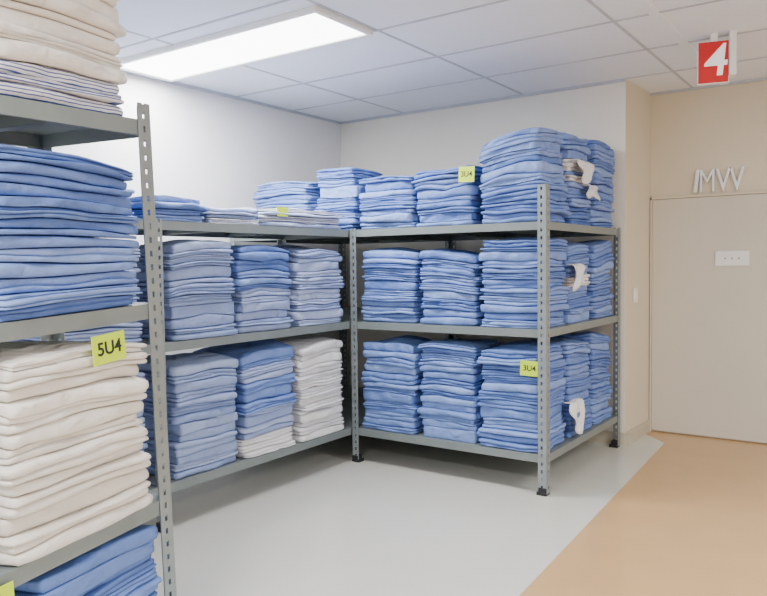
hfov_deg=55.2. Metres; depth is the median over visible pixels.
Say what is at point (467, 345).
sheet
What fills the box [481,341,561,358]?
sheet
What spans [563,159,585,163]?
sheet
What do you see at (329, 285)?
sheet
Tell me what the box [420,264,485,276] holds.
sheet
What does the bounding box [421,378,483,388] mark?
sheet
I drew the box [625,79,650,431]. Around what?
wall
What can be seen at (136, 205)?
sheet
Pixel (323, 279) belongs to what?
sheet
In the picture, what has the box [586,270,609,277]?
sheet
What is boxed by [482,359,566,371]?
sheet
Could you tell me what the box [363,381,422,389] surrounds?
sheet
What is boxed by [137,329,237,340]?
sheet
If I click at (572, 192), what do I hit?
sheet
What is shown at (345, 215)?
sheet
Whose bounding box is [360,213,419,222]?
sheet
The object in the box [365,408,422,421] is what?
sheet
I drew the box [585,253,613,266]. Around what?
sheet
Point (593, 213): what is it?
sheet
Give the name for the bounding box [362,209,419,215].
sheet
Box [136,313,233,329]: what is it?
sheet
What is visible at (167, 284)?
sheet
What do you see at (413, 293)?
sheet
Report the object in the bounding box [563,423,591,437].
sheet
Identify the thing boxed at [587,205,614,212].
sheet
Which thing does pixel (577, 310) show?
sheet
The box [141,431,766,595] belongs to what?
floor
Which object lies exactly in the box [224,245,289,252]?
sheet
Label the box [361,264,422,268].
sheet
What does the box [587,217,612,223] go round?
sheet
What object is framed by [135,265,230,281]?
sheet
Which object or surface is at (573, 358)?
sheet
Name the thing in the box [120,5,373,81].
recessed light
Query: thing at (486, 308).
sheet
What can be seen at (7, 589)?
paper label
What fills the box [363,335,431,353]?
sheet
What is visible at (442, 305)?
sheet
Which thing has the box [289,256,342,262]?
sheet
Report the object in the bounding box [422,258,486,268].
sheet
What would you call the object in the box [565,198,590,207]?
sheet
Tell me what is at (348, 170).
sheet
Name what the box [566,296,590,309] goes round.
sheet
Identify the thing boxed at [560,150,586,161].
sheet
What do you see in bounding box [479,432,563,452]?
sheet
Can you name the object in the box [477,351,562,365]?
sheet
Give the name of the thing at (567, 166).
sheet
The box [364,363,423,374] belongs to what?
sheet
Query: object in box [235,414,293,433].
sheet
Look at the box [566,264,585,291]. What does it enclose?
cloth
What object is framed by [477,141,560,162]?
sheet
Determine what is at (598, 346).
sheet
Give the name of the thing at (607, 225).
sheet
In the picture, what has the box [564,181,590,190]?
sheet
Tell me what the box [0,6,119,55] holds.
sheet
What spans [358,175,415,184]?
sheet
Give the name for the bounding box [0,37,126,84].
sheet
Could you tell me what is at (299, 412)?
sheet
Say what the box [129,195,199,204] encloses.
sheet
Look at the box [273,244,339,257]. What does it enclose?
sheet
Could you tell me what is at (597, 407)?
sheet
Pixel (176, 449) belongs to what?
sheet
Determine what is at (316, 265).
sheet
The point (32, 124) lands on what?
shelving unit
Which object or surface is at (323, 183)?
sheet
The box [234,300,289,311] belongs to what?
sheet
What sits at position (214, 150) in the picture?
wall
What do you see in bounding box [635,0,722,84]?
trim
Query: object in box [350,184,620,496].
shelving unit
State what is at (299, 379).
sheet
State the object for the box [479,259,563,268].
sheet
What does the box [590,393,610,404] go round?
sheet
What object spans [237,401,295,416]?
sheet
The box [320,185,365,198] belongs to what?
sheet
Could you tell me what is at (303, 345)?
sheet
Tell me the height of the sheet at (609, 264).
0.103 m
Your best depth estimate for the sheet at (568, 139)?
4.98 m
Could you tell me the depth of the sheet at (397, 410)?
5.22 m
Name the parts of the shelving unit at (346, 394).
post, shelf, post, shelf, shelf, post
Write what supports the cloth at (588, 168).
hanging from the sheet at (564, 160)
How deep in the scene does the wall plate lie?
5.83 m
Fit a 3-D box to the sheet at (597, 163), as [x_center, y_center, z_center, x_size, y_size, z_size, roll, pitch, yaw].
[1.480,-0.991,5.593,0.476,0.092,0.460,1,3,35]
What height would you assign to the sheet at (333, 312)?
0.088 m
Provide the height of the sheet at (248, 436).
0.062 m
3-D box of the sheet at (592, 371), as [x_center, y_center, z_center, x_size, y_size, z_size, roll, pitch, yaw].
[1.485,0.549,5.662,0.421,0.108,0.427,1,3,32]
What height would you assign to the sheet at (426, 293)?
0.081 m
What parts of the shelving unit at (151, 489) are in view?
shelf, shelf, shelf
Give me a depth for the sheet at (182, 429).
4.25 m
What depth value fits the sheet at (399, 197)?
5.19 m
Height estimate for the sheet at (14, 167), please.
0.056 m
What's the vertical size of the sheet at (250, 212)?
0.060 m
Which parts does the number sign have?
red panel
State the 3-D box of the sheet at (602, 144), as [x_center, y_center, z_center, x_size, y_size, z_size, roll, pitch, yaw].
[1.476,-1.158,5.593,0.446,0.077,0.451,1,3,35]
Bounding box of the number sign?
[697,30,736,85]
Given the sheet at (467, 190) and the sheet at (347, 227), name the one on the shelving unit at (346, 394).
the sheet at (347, 227)
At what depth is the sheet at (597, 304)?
5.41 m
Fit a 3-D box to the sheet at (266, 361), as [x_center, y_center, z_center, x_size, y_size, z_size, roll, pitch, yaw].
[-0.938,0.390,4.860,0.522,0.100,0.507,1,3,35]
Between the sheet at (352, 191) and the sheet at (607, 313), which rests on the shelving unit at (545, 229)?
the sheet at (607, 313)
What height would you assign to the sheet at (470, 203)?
0.054 m
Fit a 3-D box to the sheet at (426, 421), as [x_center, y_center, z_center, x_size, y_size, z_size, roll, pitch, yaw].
[0.554,0.853,5.149,0.427,0.052,0.431,1,3,35]
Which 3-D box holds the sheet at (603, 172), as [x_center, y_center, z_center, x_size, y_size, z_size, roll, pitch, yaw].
[1.483,-0.941,5.576,0.437,0.077,0.440,1,3,35]
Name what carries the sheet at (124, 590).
on the sheet at (148, 587)
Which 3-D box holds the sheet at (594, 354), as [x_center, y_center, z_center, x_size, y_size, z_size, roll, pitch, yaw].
[1.481,0.429,5.652,0.469,0.129,0.457,1,3,35]
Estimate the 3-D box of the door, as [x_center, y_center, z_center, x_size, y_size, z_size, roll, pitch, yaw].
[2.746,0.160,5.904,1.130,1.955,0.022,1,3,35]
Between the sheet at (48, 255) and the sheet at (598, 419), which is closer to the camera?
the sheet at (48, 255)
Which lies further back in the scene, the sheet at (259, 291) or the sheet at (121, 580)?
the sheet at (259, 291)
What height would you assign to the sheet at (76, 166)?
0.044 m
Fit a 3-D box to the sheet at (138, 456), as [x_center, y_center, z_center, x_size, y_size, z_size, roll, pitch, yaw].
[-1.169,0.589,2.518,0.464,0.050,0.593,1,3,27]
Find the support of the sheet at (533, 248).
on the sheet at (492, 255)
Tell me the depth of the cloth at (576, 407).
4.96 m
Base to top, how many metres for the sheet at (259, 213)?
0.031 m
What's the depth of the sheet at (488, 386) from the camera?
4.70 m
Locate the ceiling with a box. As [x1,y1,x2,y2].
[113,0,766,121]
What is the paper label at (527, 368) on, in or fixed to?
attached to the sheet at (554, 355)
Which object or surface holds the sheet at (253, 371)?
on the sheet at (279, 372)
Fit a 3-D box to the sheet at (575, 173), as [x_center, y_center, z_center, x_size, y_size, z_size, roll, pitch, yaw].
[1.189,-0.860,5.196,0.445,0.048,0.433,1,3,35]
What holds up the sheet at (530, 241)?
on the sheet at (533, 248)
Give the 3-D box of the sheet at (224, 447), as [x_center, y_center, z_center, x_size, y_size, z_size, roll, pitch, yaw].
[-1.220,0.899,4.449,0.497,0.064,0.478,1,3,35]
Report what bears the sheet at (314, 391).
on the sheet at (299, 402)
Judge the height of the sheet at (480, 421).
0.052 m
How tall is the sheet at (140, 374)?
0.086 m
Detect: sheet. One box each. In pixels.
[0,0,115,40]
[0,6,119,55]
[0,21,120,63]
[0,30,122,69]
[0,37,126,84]
[0,60,118,93]
[0,72,123,105]
[0,81,122,115]
[0,144,133,177]
[0,153,132,180]
[0,160,126,189]
[0,173,131,197]
[0,182,131,208]
[0,196,131,215]
[0,207,141,223]
[0,218,137,234]
[0,229,136,238]
[0,236,138,249]
[0,248,136,262]
[0,261,133,278]
[0,270,136,294]
[0,284,142,309]
[0,294,133,321]
[0,340,146,371]
[0,351,147,390]
[0,364,138,402]
[0,376,148,419]
[0,390,146,434]
[0,400,143,449]
[0,413,141,464]
[0,425,148,486]
[0,442,142,496]
[0,450,150,508]
[0,459,150,518]
[0,468,148,536]
[0,480,150,554]
[0,493,152,565]
[6,337,141,342]
[11,0,126,37]
[14,525,157,593]
[14,540,153,595]
[20,327,141,340]
[70,321,142,331]
[71,0,118,22]
[78,554,150,595]
[85,558,156,595]
[100,0,119,6]
[107,567,156,595]
[125,575,161,595]
[128,246,140,254]
[128,254,233,265]
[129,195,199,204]
[130,268,140,272]
[131,201,206,210]
[132,209,201,215]
[134,214,203,222]
[134,260,233,270]
[134,277,232,287]
[134,282,234,297]
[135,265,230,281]
[135,293,231,306]
[135,372,145,379]
[136,248,232,259]
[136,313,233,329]
[136,410,142,416]
[137,239,230,252]
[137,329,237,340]
[137,352,238,376]
[137,417,144,426]
[139,323,236,334]
[139,368,236,384]
[141,412,237,435]
[142,391,236,407]
[142,398,234,416]
[142,405,235,424]
[143,384,235,402]
[143,440,237,464]
[144,430,236,457]
[145,421,234,441]
[145,455,235,479]
[146,375,236,393]
[148,591,156,595]
[149,448,237,471]
[161,301,234,319]
[193,339,292,365]
[200,207,258,216]
[200,215,258,220]
[202,218,258,224]
[216,259,288,271]
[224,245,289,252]
[227,287,290,297]
[228,277,292,285]
[229,251,288,261]
[230,269,289,277]
[230,295,289,303]
[231,284,290,290]
[233,309,286,321]
[233,317,293,325]
[233,354,293,369]
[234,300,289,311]
[234,372,295,394]
[234,392,296,414]
[235,322,290,332]
[235,383,291,402]
[235,405,292,427]
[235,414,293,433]
[235,421,292,439]
[235,426,291,445]
[235,432,292,452]
[235,439,295,457]
[236,359,294,378]
[237,366,292,383]
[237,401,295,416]
[252,188,319,199]
[253,207,339,215]
[254,194,321,206]
[256,184,319,191]
[256,212,342,218]
[256,215,338,224]
[257,181,317,188]
[258,204,321,210]
[258,222,340,229]
[262,276,342,283]
[267,283,343,289]
[272,334,342,356]
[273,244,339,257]
[280,288,339,300]
[283,302,340,310]
[285,261,338,271]
[286,308,342,320]
[287,269,340,277]
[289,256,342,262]
[290,298,340,304]
[290,317,340,326]
[290,372,342,389]
[290,404,342,423]
[290,416,343,435]
[291,351,341,368]
[291,380,342,399]
[291,412,341,427]
[291,424,343,441]
[292,347,340,361]
[292,395,343,410]
[292,401,341,414]
[293,360,342,375]
[294,388,342,405]
[295,368,342,382]
[314,207,364,213]
[316,167,382,176]
[316,174,373,178]
[316,201,362,209]
[317,178,365,187]
[317,197,360,203]
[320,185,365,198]
[337,213,373,218]
[338,218,361,225]
[340,225,362,229]
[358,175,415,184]
[359,189,420,199]
[359,195,426,203]
[359,201,418,210]
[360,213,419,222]
[360,222,419,229]
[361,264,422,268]
[361,295,424,301]
[361,306,433,314]
[361,370,423,384]
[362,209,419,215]
[362,275,421,281]
[362,300,423,307]
[362,422,423,434]
[363,247,430,259]
[363,258,424,264]
[363,268,431,277]
[363,313,424,322]
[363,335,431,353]
[363,350,422,361]
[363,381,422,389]
[363,386,422,395]
[363,390,422,403]
[363,400,422,409]
[364,280,422,289]
[364,289,423,296]
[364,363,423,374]
[364,405,418,414]
[364,416,423,428]
[365,181,416,192]
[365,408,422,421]
[366,356,420,368]
[411,173,481,183]
[414,165,484,179]
[415,177,481,190]
[416,220,482,226]
[417,185,483,199]
[417,200,483,210]
[417,206,484,215]
[417,338,501,352]
[417,406,481,419]
[418,196,483,204]
[418,360,483,374]
[419,248,483,263]
[419,283,483,293]
[419,384,481,395]
[419,414,483,425]
[420,213,483,222]
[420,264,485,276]
[420,272,494,279]
[420,275,488,286]
[420,316,484,325]
[420,352,478,365]
[420,395,479,406]
[421,298,485,304]
[421,302,480,311]
[421,345,499,357]
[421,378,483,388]
[421,389,479,400]
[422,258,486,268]
[422,401,480,412]
[422,418,483,430]
[423,290,485,301]
[423,308,484,317]
[423,371,483,382]
[424,425,480,442]
[476,427,564,444]
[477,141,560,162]
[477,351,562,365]
[477,385,565,404]
[478,395,563,412]
[478,422,565,438]
[479,173,564,189]
[479,250,566,260]
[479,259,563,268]
[479,294,567,301]
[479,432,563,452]
[480,133,562,155]
[480,161,563,183]
[480,245,568,251]
[480,285,570,296]
[480,303,568,312]
[480,403,561,421]
[481,148,562,166]
[481,180,567,198]
[481,199,567,208]
[481,203,571,216]
[481,271,565,279]
[481,317,564,328]
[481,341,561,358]
[481,365,564,376]
[482,127,560,148]
[482,155,562,172]
[482,189,566,204]
[482,213,564,223]
[482,267,564,272]
[482,278,563,288]
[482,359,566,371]
[482,369,564,383]
[482,377,565,394]
[482,410,563,432]
[483,236,567,246]
[484,299,566,305]
[484,310,563,320]
[525,338,588,349]
[550,331,610,342]
[553,311,588,322]
[556,257,588,266]
[556,346,589,353]
[558,265,588,276]
[558,281,589,286]
[560,132,587,146]
[560,144,590,154]
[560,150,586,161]
[560,242,588,255]
[560,291,586,299]
[560,353,588,364]
[561,274,589,282]
[562,162,583,173]
[562,211,589,219]
[562,398,590,411]
[562,404,591,420]
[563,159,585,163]
[563,171,582,176]
[563,175,591,183]
[563,306,593,313]
[563,361,589,376]
[563,371,588,381]
[563,377,591,386]
[563,382,590,394]
[563,389,588,401]
[563,413,590,424]
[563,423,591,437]
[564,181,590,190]
[564,219,592,225]
[564,417,592,430]
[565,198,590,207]
[566,187,592,199]
[566,253,589,259]
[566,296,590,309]
[567,207,589,212]
[568,285,586,293]
[578,240,610,252]
[580,343,608,349]
[583,280,611,290]
[585,247,611,259]
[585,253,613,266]
[586,144,614,157]
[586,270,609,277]
[586,287,610,296]
[587,140,613,150]
[587,150,615,166]
[587,159,614,173]
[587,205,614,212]
[587,209,610,218]
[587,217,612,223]
[587,260,613,272]
[587,349,610,359]
[588,173,613,188]
[588,273,610,283]
[588,293,613,301]
[588,305,611,313]
[588,358,611,367]
[588,366,608,374]
[588,373,610,383]
[588,380,609,389]
[588,385,612,397]
[589,299,611,308]
[589,310,612,317]
[589,400,607,413]
[590,191,613,203]
[590,200,611,207]
[590,223,612,227]
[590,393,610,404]
[590,406,611,418]
[591,411,611,424]
[593,167,612,177]
[595,184,613,194]
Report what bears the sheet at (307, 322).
on the shelving unit at (163, 228)
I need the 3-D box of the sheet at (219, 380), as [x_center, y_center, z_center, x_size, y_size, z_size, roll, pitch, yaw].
[-1.221,0.485,4.430,0.521,0.086,0.507,1,3,35]
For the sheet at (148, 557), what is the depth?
2.60 m
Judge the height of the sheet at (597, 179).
0.097 m
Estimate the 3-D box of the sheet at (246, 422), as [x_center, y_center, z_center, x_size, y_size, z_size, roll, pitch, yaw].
[-0.926,0.748,4.865,0.516,0.097,0.460,1,3,35]
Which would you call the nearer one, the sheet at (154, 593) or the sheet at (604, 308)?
the sheet at (154, 593)
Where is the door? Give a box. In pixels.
[651,193,766,442]
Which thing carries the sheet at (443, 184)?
on the sheet at (467, 190)
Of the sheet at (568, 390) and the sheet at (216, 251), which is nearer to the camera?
the sheet at (216, 251)
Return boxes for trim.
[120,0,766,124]
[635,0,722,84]
[649,191,766,430]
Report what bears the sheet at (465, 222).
on the shelving unit at (545, 229)
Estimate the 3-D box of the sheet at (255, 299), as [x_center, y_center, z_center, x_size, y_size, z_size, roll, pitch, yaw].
[-0.947,0.003,4.830,0.516,0.052,0.487,1,3,33]
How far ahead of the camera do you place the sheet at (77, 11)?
2.41 m
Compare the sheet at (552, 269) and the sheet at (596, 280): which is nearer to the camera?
the sheet at (552, 269)
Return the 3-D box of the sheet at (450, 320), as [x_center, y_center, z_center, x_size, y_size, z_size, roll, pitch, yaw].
[0.543,0.144,5.115,0.457,0.056,0.467,1,3,35]
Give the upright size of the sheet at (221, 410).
0.070 m
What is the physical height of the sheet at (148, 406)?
0.068 m
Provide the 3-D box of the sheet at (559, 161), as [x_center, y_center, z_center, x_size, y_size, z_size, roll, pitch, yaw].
[0.916,-0.863,4.808,0.418,0.099,0.450,1,3,35]
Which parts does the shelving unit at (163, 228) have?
post, shelf, shelf, shelf, post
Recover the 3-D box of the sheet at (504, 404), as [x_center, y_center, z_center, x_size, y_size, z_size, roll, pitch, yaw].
[0.920,0.679,4.875,0.461,0.076,0.467,1,3,35]
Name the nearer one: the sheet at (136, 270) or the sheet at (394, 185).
the sheet at (136, 270)
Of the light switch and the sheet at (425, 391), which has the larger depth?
the light switch
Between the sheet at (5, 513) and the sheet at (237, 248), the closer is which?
the sheet at (5, 513)
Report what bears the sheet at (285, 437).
on the sheet at (275, 447)
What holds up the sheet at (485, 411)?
on the sheet at (490, 422)
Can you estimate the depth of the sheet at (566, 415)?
4.99 m
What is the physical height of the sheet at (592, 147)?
0.078 m
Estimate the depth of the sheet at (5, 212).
2.34 m
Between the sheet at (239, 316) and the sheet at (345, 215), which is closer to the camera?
the sheet at (239, 316)
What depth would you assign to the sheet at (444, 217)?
4.92 m
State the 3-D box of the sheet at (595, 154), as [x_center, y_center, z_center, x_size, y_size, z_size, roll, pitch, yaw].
[1.485,-1.048,5.585,0.469,0.099,0.470,1,3,35]
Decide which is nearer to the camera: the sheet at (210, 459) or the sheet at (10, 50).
the sheet at (10, 50)
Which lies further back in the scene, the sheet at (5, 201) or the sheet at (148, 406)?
the sheet at (148, 406)
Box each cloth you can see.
[563,398,584,433]
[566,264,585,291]
[571,159,594,183]
[581,184,599,200]
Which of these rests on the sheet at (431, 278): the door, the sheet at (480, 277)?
the sheet at (480, 277)
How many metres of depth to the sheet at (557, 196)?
4.64 m
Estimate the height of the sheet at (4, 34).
0.041 m
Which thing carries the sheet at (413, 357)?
on the sheet at (392, 361)
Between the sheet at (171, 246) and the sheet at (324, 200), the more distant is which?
the sheet at (324, 200)
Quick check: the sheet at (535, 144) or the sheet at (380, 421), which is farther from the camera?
the sheet at (380, 421)
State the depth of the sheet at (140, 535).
2.46 m
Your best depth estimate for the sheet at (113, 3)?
2.53 m
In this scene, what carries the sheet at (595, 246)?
on the sheet at (592, 256)
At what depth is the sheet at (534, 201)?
4.65 m
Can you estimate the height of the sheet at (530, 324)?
0.056 m
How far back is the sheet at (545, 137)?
4.63 m
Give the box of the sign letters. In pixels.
[693,166,744,192]
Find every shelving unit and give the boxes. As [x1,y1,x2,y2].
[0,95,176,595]
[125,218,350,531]
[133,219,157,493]
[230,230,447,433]
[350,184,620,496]
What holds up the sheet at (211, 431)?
on the sheet at (176, 449)
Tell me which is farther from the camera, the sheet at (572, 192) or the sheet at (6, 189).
the sheet at (572, 192)
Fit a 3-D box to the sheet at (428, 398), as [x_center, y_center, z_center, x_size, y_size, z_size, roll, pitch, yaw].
[0.547,0.694,5.153,0.460,0.062,0.442,1,3,35]
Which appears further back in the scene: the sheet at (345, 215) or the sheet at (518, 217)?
the sheet at (345, 215)
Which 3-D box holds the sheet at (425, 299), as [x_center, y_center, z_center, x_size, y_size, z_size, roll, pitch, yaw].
[0.555,0.014,5.109,0.466,0.041,0.469,1,3,35]
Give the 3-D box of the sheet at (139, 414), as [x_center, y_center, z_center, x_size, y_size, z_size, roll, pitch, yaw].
[-1.609,0.592,3.868,0.509,0.108,0.459,1,3,35]
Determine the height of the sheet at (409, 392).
0.055 m
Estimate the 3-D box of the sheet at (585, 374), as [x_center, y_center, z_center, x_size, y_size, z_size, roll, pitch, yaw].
[1.197,0.552,5.258,0.446,0.068,0.441,1,3,35]
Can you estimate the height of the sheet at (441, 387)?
0.061 m
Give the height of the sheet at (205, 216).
0.030 m
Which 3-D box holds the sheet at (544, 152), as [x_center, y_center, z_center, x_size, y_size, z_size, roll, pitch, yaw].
[0.913,-0.900,4.794,0.417,0.100,0.437,1,3,35]
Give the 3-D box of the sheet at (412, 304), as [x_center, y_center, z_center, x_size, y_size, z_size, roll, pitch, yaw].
[0.149,0.030,5.412,0.472,0.057,0.453,1,3,35]
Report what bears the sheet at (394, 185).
on the sheet at (370, 195)
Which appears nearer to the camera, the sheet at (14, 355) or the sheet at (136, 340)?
the sheet at (14, 355)
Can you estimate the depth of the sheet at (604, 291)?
5.40 m
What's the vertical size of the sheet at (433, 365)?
0.093 m
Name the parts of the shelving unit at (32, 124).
post, shelf, shelf, shelf, post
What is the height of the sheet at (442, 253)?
0.110 m
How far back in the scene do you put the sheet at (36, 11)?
2.34 m
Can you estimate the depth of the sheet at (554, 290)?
4.70 m
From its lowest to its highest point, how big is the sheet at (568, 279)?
0.072 m
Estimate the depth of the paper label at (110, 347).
2.47 m
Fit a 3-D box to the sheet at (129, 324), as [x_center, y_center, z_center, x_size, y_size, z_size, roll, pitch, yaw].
[-1.619,0.120,3.861,0.567,0.088,0.505,1,3,35]
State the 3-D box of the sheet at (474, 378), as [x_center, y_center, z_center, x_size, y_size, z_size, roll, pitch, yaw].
[0.548,0.522,5.156,0.439,0.081,0.435,1,3,32]
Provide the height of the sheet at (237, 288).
0.055 m
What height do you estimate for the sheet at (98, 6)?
0.072 m
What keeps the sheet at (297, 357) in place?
on the sheet at (328, 356)
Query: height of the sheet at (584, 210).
0.045 m
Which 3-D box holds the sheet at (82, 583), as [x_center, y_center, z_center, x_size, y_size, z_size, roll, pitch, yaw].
[-1.159,0.948,2.592,0.453,0.080,0.533,0,3,24]
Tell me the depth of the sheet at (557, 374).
4.72 m
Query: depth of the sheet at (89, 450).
2.35 m
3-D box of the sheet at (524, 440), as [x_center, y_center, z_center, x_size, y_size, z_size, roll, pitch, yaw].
[0.927,0.892,4.893,0.476,0.047,0.466,1,3,35]
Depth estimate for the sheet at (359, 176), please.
5.48 m
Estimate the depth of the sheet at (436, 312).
4.93 m
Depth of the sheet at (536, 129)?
4.63 m
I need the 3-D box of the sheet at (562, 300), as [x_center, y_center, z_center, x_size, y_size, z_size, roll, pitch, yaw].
[0.940,0.025,4.844,0.434,0.035,0.438,1,3,35]
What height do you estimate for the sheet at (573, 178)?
0.065 m
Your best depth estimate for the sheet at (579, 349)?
5.08 m
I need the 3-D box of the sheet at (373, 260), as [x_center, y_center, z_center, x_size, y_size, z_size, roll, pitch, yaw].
[0.156,-0.273,5.365,0.487,0.067,0.468,1,3,35]
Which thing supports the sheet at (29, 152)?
on the sheet at (76, 166)
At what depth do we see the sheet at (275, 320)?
4.66 m
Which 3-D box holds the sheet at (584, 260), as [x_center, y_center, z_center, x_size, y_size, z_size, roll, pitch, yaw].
[1.183,-0.260,5.218,0.448,0.081,0.432,1,3,35]
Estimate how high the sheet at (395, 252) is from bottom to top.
0.097 m
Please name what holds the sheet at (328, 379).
on the sheet at (314, 391)
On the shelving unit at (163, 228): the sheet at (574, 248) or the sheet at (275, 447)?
the sheet at (275, 447)
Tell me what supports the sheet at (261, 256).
on the sheet at (277, 264)
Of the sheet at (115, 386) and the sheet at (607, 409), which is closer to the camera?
the sheet at (115, 386)
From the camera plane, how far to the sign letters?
5.88 m
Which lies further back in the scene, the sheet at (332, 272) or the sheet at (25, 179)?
the sheet at (332, 272)
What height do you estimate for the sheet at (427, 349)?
0.073 m
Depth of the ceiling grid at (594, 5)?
5.39 m
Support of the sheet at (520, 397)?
on the sheet at (504, 404)
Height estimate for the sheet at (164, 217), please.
0.038 m
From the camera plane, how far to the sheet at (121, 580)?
2.60 m
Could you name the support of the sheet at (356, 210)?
on the sheet at (345, 215)
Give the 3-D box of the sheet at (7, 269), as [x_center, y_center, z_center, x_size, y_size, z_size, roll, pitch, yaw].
[-1.222,-0.100,2.484,0.484,0.058,0.592,1,3,27]
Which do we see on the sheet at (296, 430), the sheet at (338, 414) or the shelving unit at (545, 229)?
the sheet at (338, 414)
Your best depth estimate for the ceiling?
4.78 m
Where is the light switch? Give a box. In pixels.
[633,287,637,302]
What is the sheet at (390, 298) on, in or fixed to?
on the sheet at (412, 304)
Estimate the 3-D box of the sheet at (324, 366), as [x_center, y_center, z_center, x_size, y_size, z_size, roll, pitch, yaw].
[-0.622,0.466,5.273,0.533,0.107,0.508,1,3,35]
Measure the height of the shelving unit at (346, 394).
1.712 m
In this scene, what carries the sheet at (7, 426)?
on the sheet at (85, 419)
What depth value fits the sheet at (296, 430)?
5.06 m
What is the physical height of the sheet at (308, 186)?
0.053 m
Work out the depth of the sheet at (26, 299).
2.32 m
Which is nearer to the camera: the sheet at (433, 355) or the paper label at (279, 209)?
the paper label at (279, 209)
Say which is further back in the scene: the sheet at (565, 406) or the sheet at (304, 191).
the sheet at (304, 191)
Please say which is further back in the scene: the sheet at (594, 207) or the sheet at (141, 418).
the sheet at (594, 207)
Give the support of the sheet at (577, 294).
on the sheet at (581, 301)
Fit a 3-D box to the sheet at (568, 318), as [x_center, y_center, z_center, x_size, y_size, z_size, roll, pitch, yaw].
[1.195,0.126,5.223,0.442,0.067,0.410,1,3,35]
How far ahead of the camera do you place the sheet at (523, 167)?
4.61 m
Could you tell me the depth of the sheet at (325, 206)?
5.47 m
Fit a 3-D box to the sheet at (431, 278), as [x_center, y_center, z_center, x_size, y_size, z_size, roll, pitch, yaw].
[0.542,-0.123,5.103,0.451,0.078,0.440,1,3,35]
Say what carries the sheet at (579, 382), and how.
on the sheet at (568, 390)
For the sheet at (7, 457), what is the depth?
2.36 m
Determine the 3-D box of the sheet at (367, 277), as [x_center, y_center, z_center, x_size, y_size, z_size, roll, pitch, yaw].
[0.157,-0.148,5.387,0.492,0.058,0.473,1,3,35]
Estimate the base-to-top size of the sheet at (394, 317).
0.067 m
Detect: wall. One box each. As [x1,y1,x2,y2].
[11,73,341,371]
[341,81,625,432]
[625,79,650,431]
[651,80,766,443]
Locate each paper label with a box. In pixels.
[0,581,13,595]
[91,330,126,366]
[277,206,287,216]
[458,166,474,181]
[520,360,537,376]
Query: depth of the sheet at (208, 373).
4.25 m
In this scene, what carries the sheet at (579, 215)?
on the sheet at (570, 221)
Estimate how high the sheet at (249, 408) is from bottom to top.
0.104 m
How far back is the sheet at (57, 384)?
2.35 m
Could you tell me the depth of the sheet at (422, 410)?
4.96 m
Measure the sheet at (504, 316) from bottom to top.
0.067 m
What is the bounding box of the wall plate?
[715,251,749,265]
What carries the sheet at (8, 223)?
on the sheet at (3, 232)
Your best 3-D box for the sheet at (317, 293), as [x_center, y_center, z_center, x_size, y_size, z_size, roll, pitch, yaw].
[-0.638,-0.036,5.251,0.522,0.092,0.481,1,3,35]
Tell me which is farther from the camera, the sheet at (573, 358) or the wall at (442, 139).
the wall at (442, 139)
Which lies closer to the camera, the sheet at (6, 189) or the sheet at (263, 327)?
the sheet at (6, 189)
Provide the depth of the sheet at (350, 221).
5.40 m
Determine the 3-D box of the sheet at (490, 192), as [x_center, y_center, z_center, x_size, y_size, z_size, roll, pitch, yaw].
[0.931,-0.696,4.801,0.483,0.101,0.474,1,3,35]
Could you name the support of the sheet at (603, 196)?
on the sheet at (605, 203)
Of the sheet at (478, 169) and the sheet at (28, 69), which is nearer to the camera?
the sheet at (28, 69)
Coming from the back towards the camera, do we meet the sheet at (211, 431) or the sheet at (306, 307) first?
the sheet at (306, 307)
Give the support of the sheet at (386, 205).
on the sheet at (379, 212)
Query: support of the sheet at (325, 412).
on the sheet at (338, 414)
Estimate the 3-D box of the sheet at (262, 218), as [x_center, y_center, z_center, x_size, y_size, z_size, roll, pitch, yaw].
[-0.728,-0.532,5.114,0.528,0.051,0.789,1,3,35]
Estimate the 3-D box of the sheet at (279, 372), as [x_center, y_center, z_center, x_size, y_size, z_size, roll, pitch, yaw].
[-0.923,0.473,4.863,0.524,0.096,0.488,1,3,35]
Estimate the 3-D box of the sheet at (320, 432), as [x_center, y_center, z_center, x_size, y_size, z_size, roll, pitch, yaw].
[-0.622,0.931,5.280,0.522,0.061,0.495,1,3,35]
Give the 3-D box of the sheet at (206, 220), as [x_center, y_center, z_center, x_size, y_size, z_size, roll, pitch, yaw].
[-1.095,-0.469,4.591,0.513,0.034,0.442,1,3,35]
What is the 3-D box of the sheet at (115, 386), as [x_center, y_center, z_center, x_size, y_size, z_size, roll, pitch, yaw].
[-1.160,0.312,2.488,0.453,0.064,0.571,1,3,26]
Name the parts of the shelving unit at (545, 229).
post, post, shelf, shelf, shelf, post, post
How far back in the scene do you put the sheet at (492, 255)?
4.69 m
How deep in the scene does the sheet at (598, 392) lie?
5.46 m
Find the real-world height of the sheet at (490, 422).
0.087 m
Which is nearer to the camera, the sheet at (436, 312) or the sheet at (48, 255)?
the sheet at (48, 255)
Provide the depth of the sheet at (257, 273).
4.64 m
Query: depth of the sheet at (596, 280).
5.41 m
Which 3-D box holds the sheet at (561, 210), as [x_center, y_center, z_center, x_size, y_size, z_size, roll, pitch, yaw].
[0.937,-0.566,4.797,0.493,0.074,0.478,1,3,35]
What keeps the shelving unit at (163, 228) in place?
on the floor
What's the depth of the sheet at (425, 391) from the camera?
4.97 m
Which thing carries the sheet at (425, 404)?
on the sheet at (422, 410)
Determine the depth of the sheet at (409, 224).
5.19 m
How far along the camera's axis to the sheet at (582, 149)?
5.05 m
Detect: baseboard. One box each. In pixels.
[586,430,624,445]
[625,419,649,445]
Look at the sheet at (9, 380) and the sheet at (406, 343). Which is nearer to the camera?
the sheet at (9, 380)
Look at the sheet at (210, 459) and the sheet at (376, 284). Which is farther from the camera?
the sheet at (376, 284)
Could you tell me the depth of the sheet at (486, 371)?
4.73 m
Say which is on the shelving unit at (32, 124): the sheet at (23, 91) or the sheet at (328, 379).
the sheet at (23, 91)
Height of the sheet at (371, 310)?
0.070 m
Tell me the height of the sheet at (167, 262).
0.080 m

